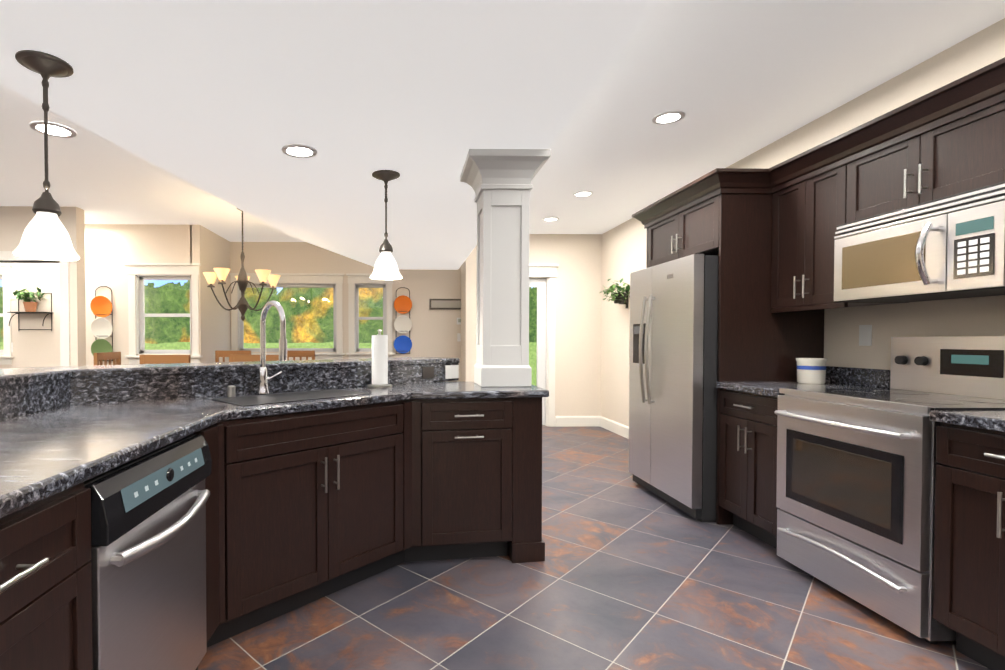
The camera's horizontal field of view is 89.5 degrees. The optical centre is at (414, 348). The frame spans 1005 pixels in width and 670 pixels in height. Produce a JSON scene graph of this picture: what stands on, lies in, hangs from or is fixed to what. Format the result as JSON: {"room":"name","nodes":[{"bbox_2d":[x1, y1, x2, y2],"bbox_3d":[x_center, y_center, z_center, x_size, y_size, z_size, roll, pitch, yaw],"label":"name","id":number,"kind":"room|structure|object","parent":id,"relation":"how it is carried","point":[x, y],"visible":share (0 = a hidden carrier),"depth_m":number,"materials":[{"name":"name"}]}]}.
{"room":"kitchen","nodes":[
{"label":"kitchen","id":0,"kind":"room"},
{"bbox_2d":[0,206,85,365],"bbox_3d":[-5.081,-0.219,5.414,2.920,2.600,0.140,0,1,-1],"label":"wall","id":1,"kind":"structure","parent":0,"point":[15,221],"depth_m":5.36,"materials":[{"name":"paint"}]},
{"bbox_2d":[0,251,69,365],"bbox_3d":[-4.966,0.021,5.420,2.550,2.120,0.176,0,1,-1],"label":"door frame","id":2,"kind":"structure","parent":1,"relation":"attached to","point":[8,257],"depth_m":5.35,"materials":[{"name":"white paint"}]},
{"bbox_2d":[0,224,191,368],"bbox_3d":[-4.656,-0.233,6.231,3.800,2.600,0.120,0,1,-1],"label":"wall","id":3,"kind":"structure","parent":0,"point":[111,250],"depth_m":6.17,"materials":[{"name":"paint"}]},
{"bbox_2d":[0,263,13,364],"bbox_3d":[-5.530,-0.427,6.185,1.180,1.250,0.175,0,1,-1],"label":"window","id":4,"kind":"structure","parent":3,"relation":"in","point":[5,277],"depth_m":6.14,"materials":[{"name":"white paint"}]},
{"bbox_2d":[7,287,52,330],"bbox_3d":[-4.673,-0.478,6.090,0.440,0.536,0.356,0,1,-1],"label":"potted plant","id":5,"kind":"object","parent":3,"relation":"attached to","point":[30,306],"visible":0.98,"depth_m":6.07,"materials":[{"name":"green plant"}]},
{"bbox_2d":[90,286,112,360],"bbox_3d":[-3.834,-0.306,6.141,0.268,0.930,0.077,0,1,-1],"label":"plate rack","id":6,"kind":"object","parent":3,"relation":"attached to","point":[101,326],"visible":0.88,"depth_m":6.13,"materials":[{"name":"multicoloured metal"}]},
{"bbox_2d":[124,263,202,363],"bbox_3d":[-3.101,-0.428,6.228,0.920,1.250,0.175,0,1,-1],"label":"window","id":7,"kind":"structure","parent":3,"relation":"in","point":[138,274],"depth_m":6.19,"materials":[{"name":"white paint"}]},
{"bbox_2d":[190,225,230,362],"bbox_3d":[-2.725,-0.241,6.746,0.120,2.600,1.080,0,1,-1],"label":"wall","id":8,"kind":"structure","parent":0,"point":[210,251],"depth_m":6.56,"materials":[{"name":"paint"}]},
{"bbox_2d":[0,0,660,269],"bbox_3d":[-0.789,-1.276,2.802,3.030,0.394,9.000,0,1,-1],"label":"ceiling","id":9,"kind":"structure","parent":0,"point":[226,100],"depth_m":2.07,"materials":[{"name":"paint"}]},
{"bbox_2d":[13,50,79,260],"bbox_3d":[-1.378,-0.704,1.871,0.206,0.718,0.206,0,1,-1],"label":"pendant light","id":10,"kind":"object","parent":9,"relation":"hanging from","point":[45,236],"visible":1,"depth_m":1.84,"materials":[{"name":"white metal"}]},
{"bbox_2d":[29,121,76,137],"bbox_3d":[-1.765,-1.069,2.445,0.190,0.008,0.190,0,1,-1],"label":"recessed light","id":11,"kind":"object","parent":9,"relation":"in","point":[60,130],"visible":0.92,"depth_m":2.44,"materials":[{"name":"white"}]},
{"bbox_2d":[282,144,316,157],"bbox_3d":[-0.625,-1.074,2.723,0.190,0.008,0.190,0,1,-1],"label":"recessed light","id":12,"kind":"object","parent":9,"relation":"in","point":[296,150],"visible":0.98,"depth_m":2.71,"materials":[{"name":"white"}]},
{"bbox_2d":[370,170,401,279],"bbox_3d":[-0.176,-0.763,3.121,0.206,0.643,0.206,0,1,-1],"label":"pendant light","id":13,"kind":"object","parent":9,"relation":"hanging from","point":[385,267],"visible":1,"depth_m":3.08,"materials":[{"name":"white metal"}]},
{"bbox_2d":[230,242,460,381],"bbox_3d":[-1.006,-0.252,7.377,3.580,2.600,0.120,0,1,-1],"label":"wall","id":14,"kind":"structure","parent":0,"point":[433,332],"depth_m":7.32,"materials":[{"name":"paint"}]},
{"bbox_2d":[229,273,344,359],"bbox_3d":[-1.855,-0.457,7.330,1.670,1.270,0.175,0,1,-1],"label":"window","id":15,"kind":"structure","parent":14,"relation":"in","point":[334,281],"depth_m":7.30,"materials":[{"name":"white paint"}]},
{"bbox_2d":[346,273,393,358],"bbox_3d":[-0.640,-0.457,7.352,0.700,1.270,0.175,0,1,-1],"label":"window","id":16,"kind":"structure","parent":14,"relation":"in","point":[356,281],"depth_m":7.31,"materials":[{"name":"white paint"}]},
{"bbox_2d":[394,287,411,353],"bbox_3d":[-0.164,-0.406,7.286,0.268,0.980,0.077,0,1,-1],"label":"plate rack","id":17,"kind":"object","parent":14,"relation":"attached to","point":[402,324],"visible":1,"depth_m":7.28,"materials":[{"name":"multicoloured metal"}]},
{"bbox_2d":[430,299,460,308],"bbox_3d":[0.495,-0.649,7.325,0.540,0.155,0.021,0,1,-1],"label":"wall sign","id":18,"kind":"object","parent":14,"relation":"attached to","point":[445,303],"visible":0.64,"depth_m":7.32,"materials":[{"name":"brown"}]},
{"bbox_2d":[457,333,460,340],"bbox_3d":[0.695,-0.162,7.344,0.120,0.120,0.007,0,1,-1],"label":"switch plate","id":19,"kind":"object","parent":14,"relation":"attached to","point":[458,336],"visible":0.36,"depth_m":7.34,"materials":[{"name":"white plastic"}]},
{"bbox_2d":[461,261,464,381],"bbox_3d":[0.739,-0.248,7.103,0.100,2.600,0.490,0,1,-1],"label":"wall","id":20,"kind":"structure","parent":0,"point":[463,322],"depth_m":7.00,"materials":[{"name":"paint"}]},
{"bbox_2d":[0,0,1004,241],"bbox_3d":[-1.944,-1.524,2.777,9.500,0.100,9.400,0,1,-1],"label":"ceiling","id":21,"kind":"structure","parent":0,"point":[734,81],"depth_m":3.16,"materials":[{"name":"paint"}]},
{"bbox_2d":[203,208,280,320],"bbox_3d":[-1.883,-0.906,5.389,0.781,1.225,0.810,0,1,-1],"label":"chandelier","id":22,"kind":"object","parent":21,"relation":"hanging from","point":[242,281],"visible":0.96,"depth_m":5.35,"materials":[{"name":"brown metal"}]},
{"bbox_2d":[542,217,558,220],"bbox_3d":[1.611,-1.523,5.891,0.190,0.008,0.190,0,1,-1],"label":"recessed light","id":23,"kind":"object","parent":21,"relation":"in","point":[550,219],"visible":0.96,"depth_m":5.89,"materials":[{"name":"white"}]},
{"bbox_2d":[573,191,593,196],"bbox_3d":[1.649,-1.506,4.872,0.190,0.008,0.190,0,1,-1],"label":"recessed light","id":24,"kind":"object","parent":21,"relation":"in","point":[582,193],"visible":0.96,"depth_m":4.85,"materials":[{"name":"white"}]},
{"bbox_2d":[652,111,684,124],"bbox_3d":[1.629,-1.477,3.201,0.190,0.008,0.190,0,1,-1],"label":"recessed light","id":25,"kind":"object","parent":21,"relation":"in","point":[663,118],"visible":0.98,"depth_m":3.19,"materials":[{"name":"white"}]},
{"bbox_2d":[465,234,601,415],"bbox_3d":[1.615,-0.243,6.814,1.840,2.600,0.120,0,1,-1],"label":"wall","id":26,"kind":"structure","parent":0,"point":[577,258],"depth_m":6.76,"materials":[{"name":"paint"}]},
{"bbox_2d":[529,278,545,424],"bbox_3d":[1.410,0.048,6.788,0.764,1.995,0.093,0,1,-1],"label":"back door","id":27,"kind":"structure","parent":26,"relation":"in","point":[539,284],"depth_m":6.80,"materials":[{"name":"white paint"}]},
{"bbox_2d":[529,264,558,426],"bbox_3d":[1.410,-0.040,6.788,1.060,2.195,0.170,0,1,-1],"label":"door frame","id":28,"kind":"structure","parent":26,"relation":"attached to","point":[548,272],"depth_m":6.74,"materials":[{"name":"white paint"}]},
{"bbox_2d":[555,416,598,426],"bbox_3d":[2.206,0.988,6.777,0.580,0.140,0.016,0,1,-1],"label":"baseboard","id":29,"kind":"structure","parent":26,"relation":"attached to","point":[560,421],"depth_m":6.77,"materials":[{"name":"white paint"}]},
{"bbox_2d":[198,425,989,669],"bbox_3d":[-1.944,1.176,2.823,9.500,0.100,9.400,0,1,-1],"label":"floor","id":30,"kind":"structure","parent":0,"point":[628,573],"depth_m":2.17,"materials":[{"name":"tile"}]},
{"bbox_2d":[93,352,120,364],"bbox_3d":[-3.100,0.562,5.392,0.440,1.040,0.440,0,1,-1],"label":"chair","id":31,"kind":"object","parent":30,"relation":"on","point":[109,356],"visible":0.23,"depth_m":5.35,"materials":[{"name":"brown wood"}]},
{"bbox_2d":[84,434,211,669],"bbox_3d":[-0.952,0.722,1.402,0.623,0.855,0.600,0,1,-1],"label":"dishwasher","id":32,"kind":"object","parent":30,"relation":"on","point":[148,539],"visible":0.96,"depth_m":1.32,"materials":[{"name":"silver metal"}]},
{"bbox_2d":[139,355,189,363],"bbox_3d":[-2.238,0.574,4.688,0.440,1.040,0.440,0,1,-1],"label":"chair","id":33,"kind":"object","parent":30,"relation":"on","point":[156,359],"visible":0.23,"depth_m":4.46,"materials":[{"name":"brown wood"}]},
{"bbox_2d":[0,363,458,418],"bbox_3d":[-0.594,0.649,0.884,1.852,1.020,4.993,0,1,-1],"label":"backsplash","id":34,"kind":"structure","parent":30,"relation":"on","point":[20,399],"depth_m":2.24,"materials":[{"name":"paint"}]},
{"bbox_2d":[422,367,433,378],"bbox_3d":[0.088,0.150,3.103,0.090,0.070,0.006,-1,1,-37],"label":"outlet","id":35,"kind":"object","parent":34,"relation":"attached to","point":[427,372],"depth_m":3.10,"materials":[{"name":"grey plastic"}]},
{"bbox_2d":[445,365,458,378],"bbox_3d":[0.244,0.151,3.220,0.110,0.085,0.006,-1,1,-37],"label":"outlet","id":36,"kind":"object","parent":34,"relation":"attached to","point":[451,371],"depth_m":3.21,"materials":[{"name":"white plastic"}]},
{"bbox_2d":[215,351,250,361],"bbox_3d":[-2.262,0.550,6.067,0.440,1.040,0.440,0,1,-1],"label":"chair","id":37,"kind":"object","parent":30,"relation":"on","point":[223,354],"visible":0.12,"depth_m":6.24,"materials":[{"name":"brown wood"}]},
{"bbox_2d":[230,355,278,361],"bbox_3d":[-1.438,0.574,4.702,0.440,1.040,0.440,0,1,-1],"label":"chair","id":38,"kind":"object","parent":30,"relation":"on","point":[239,358],"visible":0.17,"depth_m":4.48,"materials":[{"name":"brown wood"}]},
{"bbox_2d":[0,397,544,669],"bbox_3d":[-0.325,0.726,0.773,2.104,0.870,4.760,0,1,-1],"label":"base cabinet","id":39,"kind":"object","parent":30,"relation":"on","point":[305,508],"visible":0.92,"depth_m":2.14,"materials":[{"name":"brown wood"}]},
{"bbox_2d":[0,357,548,517],"bbox_3d":[-0.471,0.194,0.942,2.420,0.182,5.119,0,1,-1],"label":"countertop","id":40,"kind":"structure","parent":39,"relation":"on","point":[46,453],"depth_m":1.72,"materials":[{"name":"stone"}]},
{"bbox_2d":[227,385,235,396],"bbox_3d":[-0.850,0.198,2.323,0.036,0.052,0.036,0,1,-1],"label":"soap dispenser","id":41,"kind":"object","parent":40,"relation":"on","point":[230,390],"visible":1,"depth_m":2.31,"materials":[{"name":"silver metal"}]},
{"bbox_2d":[256,300,286,393],"bbox_3d":[-0.677,-0.003,2.391,0.182,0.448,0.230,0,1,-1],"label":"faucet","id":42,"kind":"object","parent":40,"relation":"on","point":[263,380],"visible":1,"depth_m":2.41,"materials":[{"name":"silver metal"}]},
{"bbox_2d":[212,389,371,405],"bbox_3d":[-0.550,0.221,2.317,0.660,0.002,0.310,-1,1,-45],"label":"sink basin","id":43,"kind":"object","parent":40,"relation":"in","point":[276,398],"visible":0.96,"depth_m":2.26,"materials":[{"name":"grey metal"}]},
{"bbox_2d":[367,329,391,387],"bbox_3d":[-0.193,0.053,2.793,0.140,0.325,0.140,0,1,-1],"label":"paper towel","id":44,"kind":"object","parent":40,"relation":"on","point":[379,360],"visible":1,"depth_m":2.75,"materials":[{"name":"white paper"}]},
{"bbox_2d":[460,149,550,386],"bbox_3d":[0.514,-0.435,2.929,0.444,1.294,0.444,0,1,-1],"label":"column","id":45,"kind":"structure","parent":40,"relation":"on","point":[498,181],"depth_m":2.81,"materials":[{"name":"white paint"}]},
{"bbox_2d":[287,350,314,359],"bbox_3d":[-1.463,0.550,6.082,0.440,1.040,0.440,0,1,-1],"label":"chair","id":46,"kind":"object","parent":30,"relation":"on","point":[300,353],"visible":0.19,"depth_m":6.26,"materials":[{"name":"brown wood"}]},
{"bbox_2d":[629,254,718,521],"bbox_3d":[2.130,0.251,3.649,0.862,1.720,0.910,0,1,-1],"label":"fridge","id":47,"kind":"object","parent":30,"relation":"on","point":[673,370],"visible":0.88,"depth_m":3.38,"materials":[{"name":"grey metal"}]},
{"bbox_2d":[716,388,779,548],"bbox_3d":[2.269,0.689,2.907,0.668,0.870,0.525,0,1,-1],"label":"base cabinet","id":48,"kind":"object","parent":30,"relation":"on","point":[746,490],"depth_m":2.91,"materials":[{"name":"brown wood"}]},
{"bbox_2d":[716,366,1004,431],"bbox_3d":[2.294,0.220,0.797,0.693,0.139,4.730,0,1,-1],"label":"countertop","id":49,"kind":"structure","parent":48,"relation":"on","point":[852,377],"depth_m":2.77,"materials":[{"name":"stone"}]},
{"bbox_2d":[796,358,826,383],"bbox_3d":[2.403,0.136,3.023,0.150,0.152,0.150,0,1,-1],"label":"crock","id":50,"kind":"object","parent":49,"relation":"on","point":[811,370],"visible":1,"depth_m":2.97,"materials":[{"name":"beige ceramic"}]},
{"bbox_2d":[774,336,1004,643],"bbox_3d":[2.227,0.540,2.261,0.770,1.190,0.746,0,1,-1],"label":"range","id":51,"kind":"object","parent":30,"relation":"on","point":[855,493],"visible":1,"depth_m":2.18,"materials":[{"name":"silver metal"}]},
{"bbox_2d":[933,422,1004,669],"bbox_3d":[2.293,0.712,1.591,0.668,0.870,0.588,0,1,-1],"label":"base cabinet","id":52,"kind":"object","parent":30,"relation":"on","point":[969,585],"depth_m":1.76,"materials":[{"name":"brown wood"}]},
{"bbox_2d":[601,18,1004,426],"bbox_3d":[2.670,-0.171,2.637,0.120,2.600,8.510,0,1,-1],"label":"wall","id":53,"kind":"structure","parent":0,"point":[624,244],"depth_m":2.92,"materials":[{"name":"paint"}]},
{"bbox_2d":[599,416,628,438],"bbox_3d":[2.551,1.010,5.496,0.016,0.140,2.590,0,1,-1],"label":"baseboard","id":54,"kind":"structure","parent":53,"relation":"attached to","point":[605,423],"depth_m":6.30,"materials":[{"name":"white paint"}]},
{"bbox_2d":[599,278,629,308],"bbox_3d":[2.421,-0.659,5.968,0.378,0.361,0.337,0,1,-1],"label":"plant","id":55,"kind":"object","parent":53,"relation":"attached to","point":[618,297],"visible":0.98,"depth_m":5.92,"materials":[{"name":"green plant"}]},
{"bbox_2d":[646,194,771,269],"bbox_3d":[2.256,-0.828,3.633,0.668,0.360,0.934,0,1,-1],"label":"upper cabinet","id":56,"kind":"object","parent":53,"relation":"attached to","point":[735,228],"depth_m":3.15,"materials":[{"name":"brown wood"}]},
{"bbox_2d":[768,153,908,312],"bbox_3d":[2.429,-0.621,2.885,0.348,0.750,0.530,0,1,-1],"label":"upper cabinet","id":57,"kind":"object","parent":53,"relation":"attached to","point":[807,209],"depth_m":2.86,"materials":[{"name":"brown wood"}]},
{"bbox_2d":[859,325,871,345],"bbox_3d":[2.602,-0.075,2.880,0.006,0.120,0.075,0,1,-1],"label":"outlet","id":58,"kind":"object","parent":53,"relation":"attached to","point":[865,335],"visible":1,"depth_m":2.88,"materials":[{"name":"white plastic"}]},
{"bbox_2d":[844,89,1004,223],"bbox_3d":[2.440,-0.812,2.242,0.348,0.345,0.750,0,1,-1],"label":"upper cabinet","id":59,"kind":"object","parent":53,"relation":"attached to","point":[945,140],"depth_m":2.19,"materials":[{"name":"brown wood"}]},
{"bbox_2d":[834,181,1004,301],"bbox_3d":[2.369,-0.437,2.247,0.488,0.400,0.744,0,1,-1],"label":"microwave","id":60,"kind":"object","parent":59,"relation":"attached to","point":[949,247],"visible":1,"depth_m":2.14,"materials":[{"name":"silver metal"}]},
{"label":"outside","id":61,"kind":"structure","parent":0,"visible":0},
{"bbox_2d":[0,280,536,385],"bbox_3d":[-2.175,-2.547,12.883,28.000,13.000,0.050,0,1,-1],"label":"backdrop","id":62,"kind":"structure","parent":61,"point":[271,329],"depth_m":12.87,"materials":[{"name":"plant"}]}
]}

